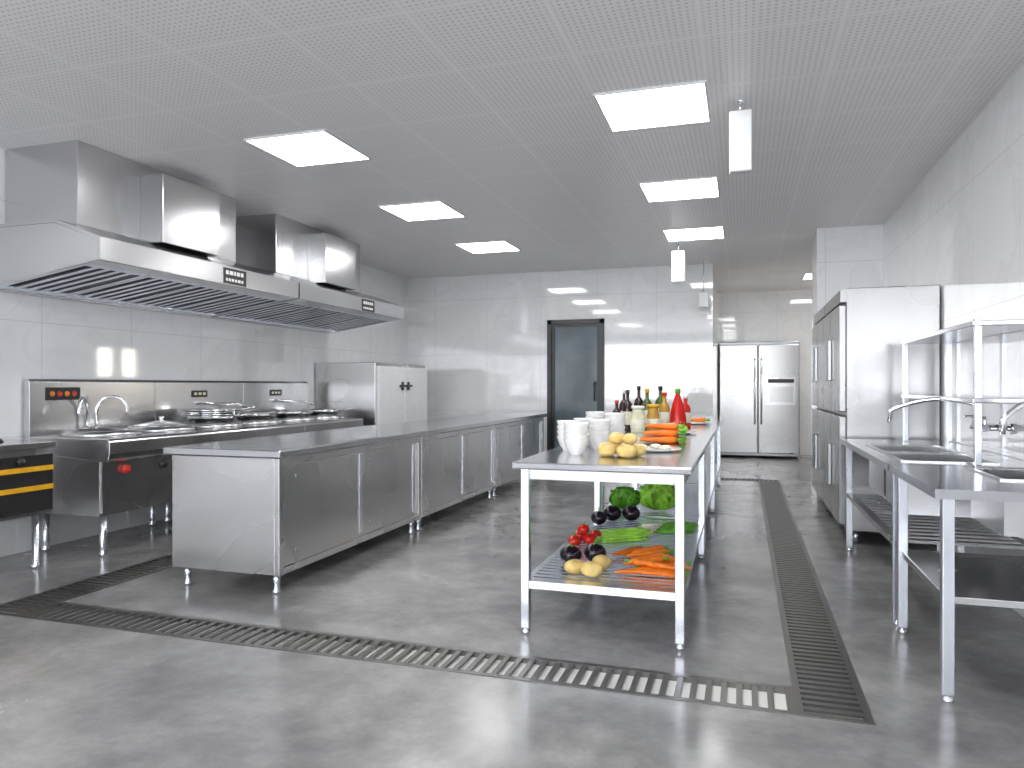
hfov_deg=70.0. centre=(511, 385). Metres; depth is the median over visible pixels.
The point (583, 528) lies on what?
tomato
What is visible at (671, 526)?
leeks
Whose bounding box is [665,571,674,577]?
carrot
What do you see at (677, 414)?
bottle
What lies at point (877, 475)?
sink basin
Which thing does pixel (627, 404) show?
bottle
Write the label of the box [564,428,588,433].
bowl
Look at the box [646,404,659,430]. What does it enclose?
jar
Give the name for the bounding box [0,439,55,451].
cooktop
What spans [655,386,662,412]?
bottle
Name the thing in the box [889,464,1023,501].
countertop
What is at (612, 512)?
eggplant
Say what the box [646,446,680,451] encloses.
plate
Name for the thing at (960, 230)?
wall
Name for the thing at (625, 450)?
potato
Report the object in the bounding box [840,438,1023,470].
countertop
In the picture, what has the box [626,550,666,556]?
carrot
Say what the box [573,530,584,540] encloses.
tomato
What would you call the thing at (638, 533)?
asparagus spear
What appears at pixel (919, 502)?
sink basin
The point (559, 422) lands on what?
bowl
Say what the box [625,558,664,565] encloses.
carrot
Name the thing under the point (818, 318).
refrigerator
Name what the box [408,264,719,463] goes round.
wall
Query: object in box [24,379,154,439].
backsplash
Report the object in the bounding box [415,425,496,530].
base cabinet
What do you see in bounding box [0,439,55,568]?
oven range
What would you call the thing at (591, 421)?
bowl
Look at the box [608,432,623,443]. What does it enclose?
potato
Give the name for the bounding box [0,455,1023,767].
floor
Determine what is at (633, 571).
carrot
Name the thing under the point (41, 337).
wall
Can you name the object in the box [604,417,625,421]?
bowl
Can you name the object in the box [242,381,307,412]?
backsplash
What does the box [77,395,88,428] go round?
tap
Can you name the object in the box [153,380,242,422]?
backsplash
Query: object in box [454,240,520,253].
ceiling light panel
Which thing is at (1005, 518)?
sink basin
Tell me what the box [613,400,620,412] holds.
bottle
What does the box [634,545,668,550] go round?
carrot
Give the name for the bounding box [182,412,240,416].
wok
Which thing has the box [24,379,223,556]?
range
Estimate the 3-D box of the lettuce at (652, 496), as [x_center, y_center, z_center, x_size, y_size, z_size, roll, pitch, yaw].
[1.056,0.790,5.286,0.290,0.201,0.294,0,0,18]
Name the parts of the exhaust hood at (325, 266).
name plate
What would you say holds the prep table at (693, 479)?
on the floor
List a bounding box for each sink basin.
[865,444,964,497]
[881,451,999,517]
[964,466,1023,536]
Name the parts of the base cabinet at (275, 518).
leg, leg, door, handle, door, leg, handle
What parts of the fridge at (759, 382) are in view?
door, handle, handle, door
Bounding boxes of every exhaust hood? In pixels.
[0,140,297,317]
[210,213,403,333]
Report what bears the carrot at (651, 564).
on the carrot at (633, 571)
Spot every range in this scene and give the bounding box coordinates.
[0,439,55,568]
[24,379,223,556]
[153,380,304,522]
[242,381,362,431]
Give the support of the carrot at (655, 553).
on the carrot
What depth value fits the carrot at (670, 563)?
3.58 m
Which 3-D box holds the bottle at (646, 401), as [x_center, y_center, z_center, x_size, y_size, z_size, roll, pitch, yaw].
[1.099,0.185,5.945,0.088,0.330,0.088,0,0,18]
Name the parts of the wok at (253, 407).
handle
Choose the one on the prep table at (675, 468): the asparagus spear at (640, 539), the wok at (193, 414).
the asparagus spear at (640, 539)
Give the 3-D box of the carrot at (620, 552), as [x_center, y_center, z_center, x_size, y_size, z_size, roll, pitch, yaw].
[0.607,0.881,3.891,0.219,0.038,0.038,0,0,-38]
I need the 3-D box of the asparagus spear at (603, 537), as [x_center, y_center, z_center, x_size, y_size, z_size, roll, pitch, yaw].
[0.628,0.873,4.239,0.280,0.019,0.018,0,0,-7]
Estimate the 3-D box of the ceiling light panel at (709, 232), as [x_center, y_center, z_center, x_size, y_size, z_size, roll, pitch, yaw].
[1.912,-1.594,7.660,0.600,0.012,0.600,0,0,18]
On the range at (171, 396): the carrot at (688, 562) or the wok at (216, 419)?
the wok at (216, 419)
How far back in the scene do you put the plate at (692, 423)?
6.62 m
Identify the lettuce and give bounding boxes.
[609,486,639,508]
[639,484,674,509]
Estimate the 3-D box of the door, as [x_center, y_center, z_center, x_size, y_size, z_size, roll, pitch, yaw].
[0.882,0.115,10.113,0.800,2.070,0.139,0,0,18]
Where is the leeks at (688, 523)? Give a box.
[642,521,700,526]
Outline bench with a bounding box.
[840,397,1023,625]
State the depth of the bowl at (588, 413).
4.54 m
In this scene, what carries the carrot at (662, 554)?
on the carrot
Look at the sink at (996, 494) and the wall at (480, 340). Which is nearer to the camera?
the sink at (996, 494)
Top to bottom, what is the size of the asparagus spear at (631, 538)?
0.019 m
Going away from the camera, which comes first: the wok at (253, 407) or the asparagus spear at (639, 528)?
the asparagus spear at (639, 528)
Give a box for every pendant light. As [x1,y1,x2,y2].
[671,242,684,283]
[699,260,708,307]
[729,100,751,173]
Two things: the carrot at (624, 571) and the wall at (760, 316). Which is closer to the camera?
the carrot at (624, 571)
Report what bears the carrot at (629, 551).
on the prep table at (675, 468)
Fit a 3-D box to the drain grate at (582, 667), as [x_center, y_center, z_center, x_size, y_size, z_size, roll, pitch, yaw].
[-0.706,1.157,3.216,3.640,0.022,0.250,0,0,18]
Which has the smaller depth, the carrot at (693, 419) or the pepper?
the pepper
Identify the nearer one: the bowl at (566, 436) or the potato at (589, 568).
the potato at (589, 568)
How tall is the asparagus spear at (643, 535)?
0.019 m
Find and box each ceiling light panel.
[244,129,370,166]
[378,200,465,220]
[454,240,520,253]
[593,80,710,131]
[638,176,719,201]
[662,225,724,241]
[802,273,811,279]
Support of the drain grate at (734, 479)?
on the floor
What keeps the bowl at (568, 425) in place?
on the bowl at (567, 431)
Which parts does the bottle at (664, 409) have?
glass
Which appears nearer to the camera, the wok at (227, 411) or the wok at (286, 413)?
the wok at (227, 411)
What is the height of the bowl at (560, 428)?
0.081 m
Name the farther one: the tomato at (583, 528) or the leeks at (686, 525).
the leeks at (686, 525)
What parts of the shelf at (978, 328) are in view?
post, post, post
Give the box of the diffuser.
[804,274,811,278]
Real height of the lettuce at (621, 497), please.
0.156 m
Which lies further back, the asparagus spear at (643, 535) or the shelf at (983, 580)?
the asparagus spear at (643, 535)
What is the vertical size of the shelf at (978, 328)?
0.685 m
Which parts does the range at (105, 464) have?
leg, control plate, leg, knob, panel, leg, knob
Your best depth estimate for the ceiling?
4.15 m
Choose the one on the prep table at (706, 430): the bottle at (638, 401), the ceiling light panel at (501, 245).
the bottle at (638, 401)
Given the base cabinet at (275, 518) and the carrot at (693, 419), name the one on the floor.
the base cabinet at (275, 518)
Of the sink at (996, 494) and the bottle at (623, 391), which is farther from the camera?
the bottle at (623, 391)
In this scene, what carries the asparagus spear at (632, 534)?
on the asparagus spear
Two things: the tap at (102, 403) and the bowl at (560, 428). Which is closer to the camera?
the bowl at (560, 428)
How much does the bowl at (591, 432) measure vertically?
0.081 m
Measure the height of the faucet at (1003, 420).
0.190 m
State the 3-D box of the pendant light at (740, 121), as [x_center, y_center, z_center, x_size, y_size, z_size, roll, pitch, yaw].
[1.284,-1.400,4.104,0.120,0.400,0.060,0,0,18]
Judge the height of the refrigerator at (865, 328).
1.860 m
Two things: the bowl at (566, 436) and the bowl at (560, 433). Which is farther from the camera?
the bowl at (560, 433)
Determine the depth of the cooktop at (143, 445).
5.01 m
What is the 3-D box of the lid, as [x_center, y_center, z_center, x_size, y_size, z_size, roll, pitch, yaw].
[-2.752,0.273,5.738,0.410,0.070,0.410,0,0,18]
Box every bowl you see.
[557,420,580,425]
[557,425,564,430]
[557,430,564,435]
[557,435,567,450]
[563,422,588,428]
[563,433,588,439]
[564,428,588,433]
[564,438,588,454]
[573,418,595,422]
[585,411,605,415]
[585,416,604,418]
[587,419,610,424]
[588,425,610,429]
[588,429,610,434]
[588,435,608,448]
[604,413,625,417]
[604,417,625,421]
[610,422,625,426]
[610,426,625,431]
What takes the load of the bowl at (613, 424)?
on the bowl at (613, 429)
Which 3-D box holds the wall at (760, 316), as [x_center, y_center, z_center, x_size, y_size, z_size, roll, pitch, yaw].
[5.017,-0.225,12.154,3.240,2.750,0.100,0,0,18]
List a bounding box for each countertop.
[163,413,547,458]
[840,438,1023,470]
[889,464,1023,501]
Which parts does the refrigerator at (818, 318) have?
handle, door, handle, handle, handle, door, control panel, door, door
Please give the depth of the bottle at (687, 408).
6.16 m
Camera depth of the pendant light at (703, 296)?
9.25 m
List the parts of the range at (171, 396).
leg, name plate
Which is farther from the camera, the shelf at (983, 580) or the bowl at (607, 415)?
the bowl at (607, 415)
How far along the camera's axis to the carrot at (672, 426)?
4.48 m
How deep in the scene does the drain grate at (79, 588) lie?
4.18 m
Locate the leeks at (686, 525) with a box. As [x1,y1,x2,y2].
[639,523,696,528]
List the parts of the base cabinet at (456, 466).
leg, door, handle, door, leg, handle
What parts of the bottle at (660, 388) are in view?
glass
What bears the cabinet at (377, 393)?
on the floor
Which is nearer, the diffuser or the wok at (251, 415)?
the wok at (251, 415)
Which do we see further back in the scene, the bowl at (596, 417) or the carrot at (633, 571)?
the bowl at (596, 417)
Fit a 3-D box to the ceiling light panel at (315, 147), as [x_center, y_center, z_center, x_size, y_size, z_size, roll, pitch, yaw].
[-1.361,-1.594,4.927,0.600,0.012,0.600,0,0,18]
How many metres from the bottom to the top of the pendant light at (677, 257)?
0.450 m
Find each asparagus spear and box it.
[597,534,640,538]
[597,538,639,540]
[600,528,643,531]
[601,530,637,534]
[601,531,646,533]
[601,534,637,536]
[602,538,646,542]
[603,534,645,540]
[606,527,642,529]
[608,533,642,534]
[611,529,651,531]
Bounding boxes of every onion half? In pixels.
[650,444,660,448]
[660,445,670,449]
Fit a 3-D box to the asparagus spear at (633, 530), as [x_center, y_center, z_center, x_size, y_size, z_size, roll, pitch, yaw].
[0.620,0.873,4.337,0.280,0.019,0.020,0,0,-19]
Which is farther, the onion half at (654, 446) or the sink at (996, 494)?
the onion half at (654, 446)
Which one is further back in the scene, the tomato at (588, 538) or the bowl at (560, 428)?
the tomato at (588, 538)
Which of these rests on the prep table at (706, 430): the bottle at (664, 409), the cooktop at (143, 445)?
the bottle at (664, 409)
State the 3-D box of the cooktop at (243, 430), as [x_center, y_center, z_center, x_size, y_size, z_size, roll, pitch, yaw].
[-2.478,0.430,6.540,0.700,0.160,1.124,0,0,17]
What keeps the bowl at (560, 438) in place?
on the prep table at (675, 468)
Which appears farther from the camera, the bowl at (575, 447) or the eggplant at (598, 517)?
the eggplant at (598, 517)
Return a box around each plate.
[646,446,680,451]
[691,422,710,424]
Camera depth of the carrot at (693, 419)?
6.62 m
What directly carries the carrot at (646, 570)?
on the prep table at (675, 468)
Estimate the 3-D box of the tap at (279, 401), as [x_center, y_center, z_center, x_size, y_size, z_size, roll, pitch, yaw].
[-2.317,0.175,7.875,0.087,0.071,0.469,0,0,34]
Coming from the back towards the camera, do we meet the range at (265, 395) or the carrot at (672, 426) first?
the range at (265, 395)
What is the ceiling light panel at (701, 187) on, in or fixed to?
attached to the ceiling
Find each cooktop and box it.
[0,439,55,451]
[30,429,223,462]
[206,422,304,440]
[288,418,362,431]
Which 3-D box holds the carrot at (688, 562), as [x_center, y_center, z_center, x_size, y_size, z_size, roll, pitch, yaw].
[0.788,0.881,3.605,0.219,0.038,0.038,0,0,-19]
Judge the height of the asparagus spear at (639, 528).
0.019 m
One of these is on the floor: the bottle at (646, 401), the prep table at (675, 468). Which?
the prep table at (675, 468)
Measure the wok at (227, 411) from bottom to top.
0.119 m
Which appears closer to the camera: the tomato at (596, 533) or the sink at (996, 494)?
the sink at (996, 494)
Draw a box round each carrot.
[611,547,634,554]
[614,566,648,573]
[621,546,643,554]
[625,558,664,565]
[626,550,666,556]
[627,568,657,573]
[629,555,669,562]
[631,548,673,553]
[631,552,666,559]
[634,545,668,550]
[637,569,668,573]
[639,436,683,443]
[641,570,687,576]
[643,430,682,435]
[645,423,682,429]
[646,560,674,569]
[654,552,674,560]
[663,561,691,568]
[665,561,691,565]
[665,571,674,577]
[691,418,709,421]
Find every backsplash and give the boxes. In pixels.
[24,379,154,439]
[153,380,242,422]
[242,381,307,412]
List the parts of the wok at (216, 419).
handle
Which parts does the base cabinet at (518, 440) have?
leg, door, handle, door, handle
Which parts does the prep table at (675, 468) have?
leg, leg, leg, leg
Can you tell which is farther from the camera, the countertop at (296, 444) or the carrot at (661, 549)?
the countertop at (296, 444)
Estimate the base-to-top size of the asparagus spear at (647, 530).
0.019 m
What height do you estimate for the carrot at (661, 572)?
0.038 m
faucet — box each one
[887,397,1014,433]
[999,402,1023,434]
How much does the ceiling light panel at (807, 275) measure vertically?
0.012 m
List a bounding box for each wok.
[182,406,255,411]
[182,409,239,413]
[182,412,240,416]
[182,413,247,422]
[236,411,281,419]
[265,410,312,417]
[298,408,352,415]
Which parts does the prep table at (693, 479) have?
leg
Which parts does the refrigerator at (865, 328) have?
handle, door, handle, door, handle, handle, control panel, door, door, leg, leg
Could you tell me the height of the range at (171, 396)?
1.200 m
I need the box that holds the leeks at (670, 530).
[649,527,692,534]
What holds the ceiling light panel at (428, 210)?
attached to the ceiling
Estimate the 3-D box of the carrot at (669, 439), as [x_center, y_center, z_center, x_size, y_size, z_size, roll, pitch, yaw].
[0.905,0.327,4.439,0.268,0.047,0.047,0,0,1]
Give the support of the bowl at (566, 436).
on the bowl at (575, 447)
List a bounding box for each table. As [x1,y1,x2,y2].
[512,437,709,650]
[601,424,718,555]
[685,416,723,485]
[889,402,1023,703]
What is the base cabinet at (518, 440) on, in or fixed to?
on the floor
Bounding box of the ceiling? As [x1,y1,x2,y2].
[0,0,1023,292]
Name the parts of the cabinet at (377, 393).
door, latch handle, latch handle, door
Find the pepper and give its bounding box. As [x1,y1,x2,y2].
[678,422,687,431]
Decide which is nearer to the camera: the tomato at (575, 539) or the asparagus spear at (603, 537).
the tomato at (575, 539)
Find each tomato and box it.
[568,531,580,545]
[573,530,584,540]
[578,520,589,533]
[583,530,595,544]
[590,526,600,538]
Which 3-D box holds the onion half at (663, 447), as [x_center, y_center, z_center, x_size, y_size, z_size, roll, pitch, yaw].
[0.816,0.327,3.884,0.061,0.027,0.071,0,0,-7]
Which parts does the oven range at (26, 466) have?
knob, panel, leg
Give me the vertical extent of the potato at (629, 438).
0.058 m
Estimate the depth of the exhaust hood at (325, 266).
7.21 m
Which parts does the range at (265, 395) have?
name plate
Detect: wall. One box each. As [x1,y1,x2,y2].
[0,148,407,556]
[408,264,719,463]
[720,290,811,454]
[812,64,1023,617]
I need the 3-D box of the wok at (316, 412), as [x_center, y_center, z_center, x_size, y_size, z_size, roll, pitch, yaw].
[-2.054,0.289,7.875,0.470,0.119,0.522,0,0,-44]
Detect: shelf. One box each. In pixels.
[529,516,703,600]
[604,483,713,520]
[685,464,719,484]
[847,493,1023,550]
[901,318,1023,465]
[901,549,1023,609]
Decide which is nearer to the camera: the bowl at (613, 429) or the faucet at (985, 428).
the faucet at (985, 428)
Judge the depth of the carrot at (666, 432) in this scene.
4.44 m
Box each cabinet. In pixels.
[172,437,420,593]
[315,362,426,425]
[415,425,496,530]
[491,417,543,496]
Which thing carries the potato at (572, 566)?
on the prep table at (675, 468)
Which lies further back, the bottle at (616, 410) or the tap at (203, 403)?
the tap at (203, 403)
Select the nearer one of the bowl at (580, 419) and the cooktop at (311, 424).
the bowl at (580, 419)
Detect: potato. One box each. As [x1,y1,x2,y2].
[564,559,583,573]
[580,561,602,576]
[592,555,610,569]
[598,444,615,456]
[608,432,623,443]
[616,444,636,457]
[623,433,636,444]
[632,444,646,455]
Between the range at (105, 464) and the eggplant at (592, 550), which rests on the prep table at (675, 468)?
the eggplant at (592, 550)
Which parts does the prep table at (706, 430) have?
leg, leg, leg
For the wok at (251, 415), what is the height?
0.119 m
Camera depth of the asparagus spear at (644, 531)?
4.33 m
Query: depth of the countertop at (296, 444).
4.97 m
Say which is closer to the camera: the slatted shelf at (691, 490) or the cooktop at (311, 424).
the slatted shelf at (691, 490)
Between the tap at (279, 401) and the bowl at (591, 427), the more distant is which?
the tap at (279, 401)
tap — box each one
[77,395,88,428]
[94,395,128,427]
[201,401,246,406]
[277,399,312,404]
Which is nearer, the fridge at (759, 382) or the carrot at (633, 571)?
the carrot at (633, 571)
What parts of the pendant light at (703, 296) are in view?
rod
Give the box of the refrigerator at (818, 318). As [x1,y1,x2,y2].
[812,306,829,501]
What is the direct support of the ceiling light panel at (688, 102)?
attached to the ceiling
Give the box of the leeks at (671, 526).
[644,525,695,531]
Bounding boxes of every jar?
[630,406,644,431]
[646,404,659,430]
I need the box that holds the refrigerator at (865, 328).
[824,285,939,547]
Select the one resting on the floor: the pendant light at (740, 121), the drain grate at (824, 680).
the drain grate at (824, 680)
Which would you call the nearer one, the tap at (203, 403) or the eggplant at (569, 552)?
the eggplant at (569, 552)
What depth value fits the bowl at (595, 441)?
4.01 m
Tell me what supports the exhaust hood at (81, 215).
hanging from the ceiling
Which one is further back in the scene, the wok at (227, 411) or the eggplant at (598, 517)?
the wok at (227, 411)
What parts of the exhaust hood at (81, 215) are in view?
name plate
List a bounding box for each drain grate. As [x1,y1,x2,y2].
[0,554,171,616]
[15,602,796,715]
[721,478,779,481]
[758,481,875,725]
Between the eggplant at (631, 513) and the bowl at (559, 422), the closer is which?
the bowl at (559, 422)
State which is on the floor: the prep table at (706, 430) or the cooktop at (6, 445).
the prep table at (706, 430)
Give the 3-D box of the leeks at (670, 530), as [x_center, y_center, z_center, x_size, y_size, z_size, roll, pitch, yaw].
[0.905,0.880,4.433,0.360,0.036,0.109,0,0,0]
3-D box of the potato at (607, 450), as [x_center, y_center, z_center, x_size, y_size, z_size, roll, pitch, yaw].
[0.473,0.318,3.626,0.083,0.064,0.096,0,0,-44]
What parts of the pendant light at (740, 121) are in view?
rod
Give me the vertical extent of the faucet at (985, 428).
0.190 m
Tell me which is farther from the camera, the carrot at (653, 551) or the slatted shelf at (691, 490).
the slatted shelf at (691, 490)
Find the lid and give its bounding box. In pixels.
[133,416,189,426]
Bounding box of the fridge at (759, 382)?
[719,341,799,456]
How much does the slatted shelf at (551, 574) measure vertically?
0.035 m
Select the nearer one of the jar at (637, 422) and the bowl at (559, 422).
the bowl at (559, 422)
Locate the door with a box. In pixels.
[547,318,603,450]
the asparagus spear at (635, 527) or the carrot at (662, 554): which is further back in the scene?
the asparagus spear at (635, 527)
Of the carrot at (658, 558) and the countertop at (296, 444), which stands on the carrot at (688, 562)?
the carrot at (658, 558)
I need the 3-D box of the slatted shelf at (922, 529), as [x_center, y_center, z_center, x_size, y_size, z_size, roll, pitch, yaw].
[2.369,0.755,4.223,0.600,0.030,1.600,0,0,17]
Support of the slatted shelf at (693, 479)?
attached to the prep table at (693, 479)
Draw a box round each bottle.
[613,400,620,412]
[619,390,625,412]
[622,390,631,430]
[634,386,642,405]
[642,389,651,428]
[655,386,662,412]
[659,392,669,422]
[670,389,686,425]
[683,395,690,427]
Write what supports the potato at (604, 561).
on the prep table at (675, 468)
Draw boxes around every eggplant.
[560,541,581,562]
[584,539,605,560]
[591,507,606,524]
[603,502,620,520]
[622,502,639,520]

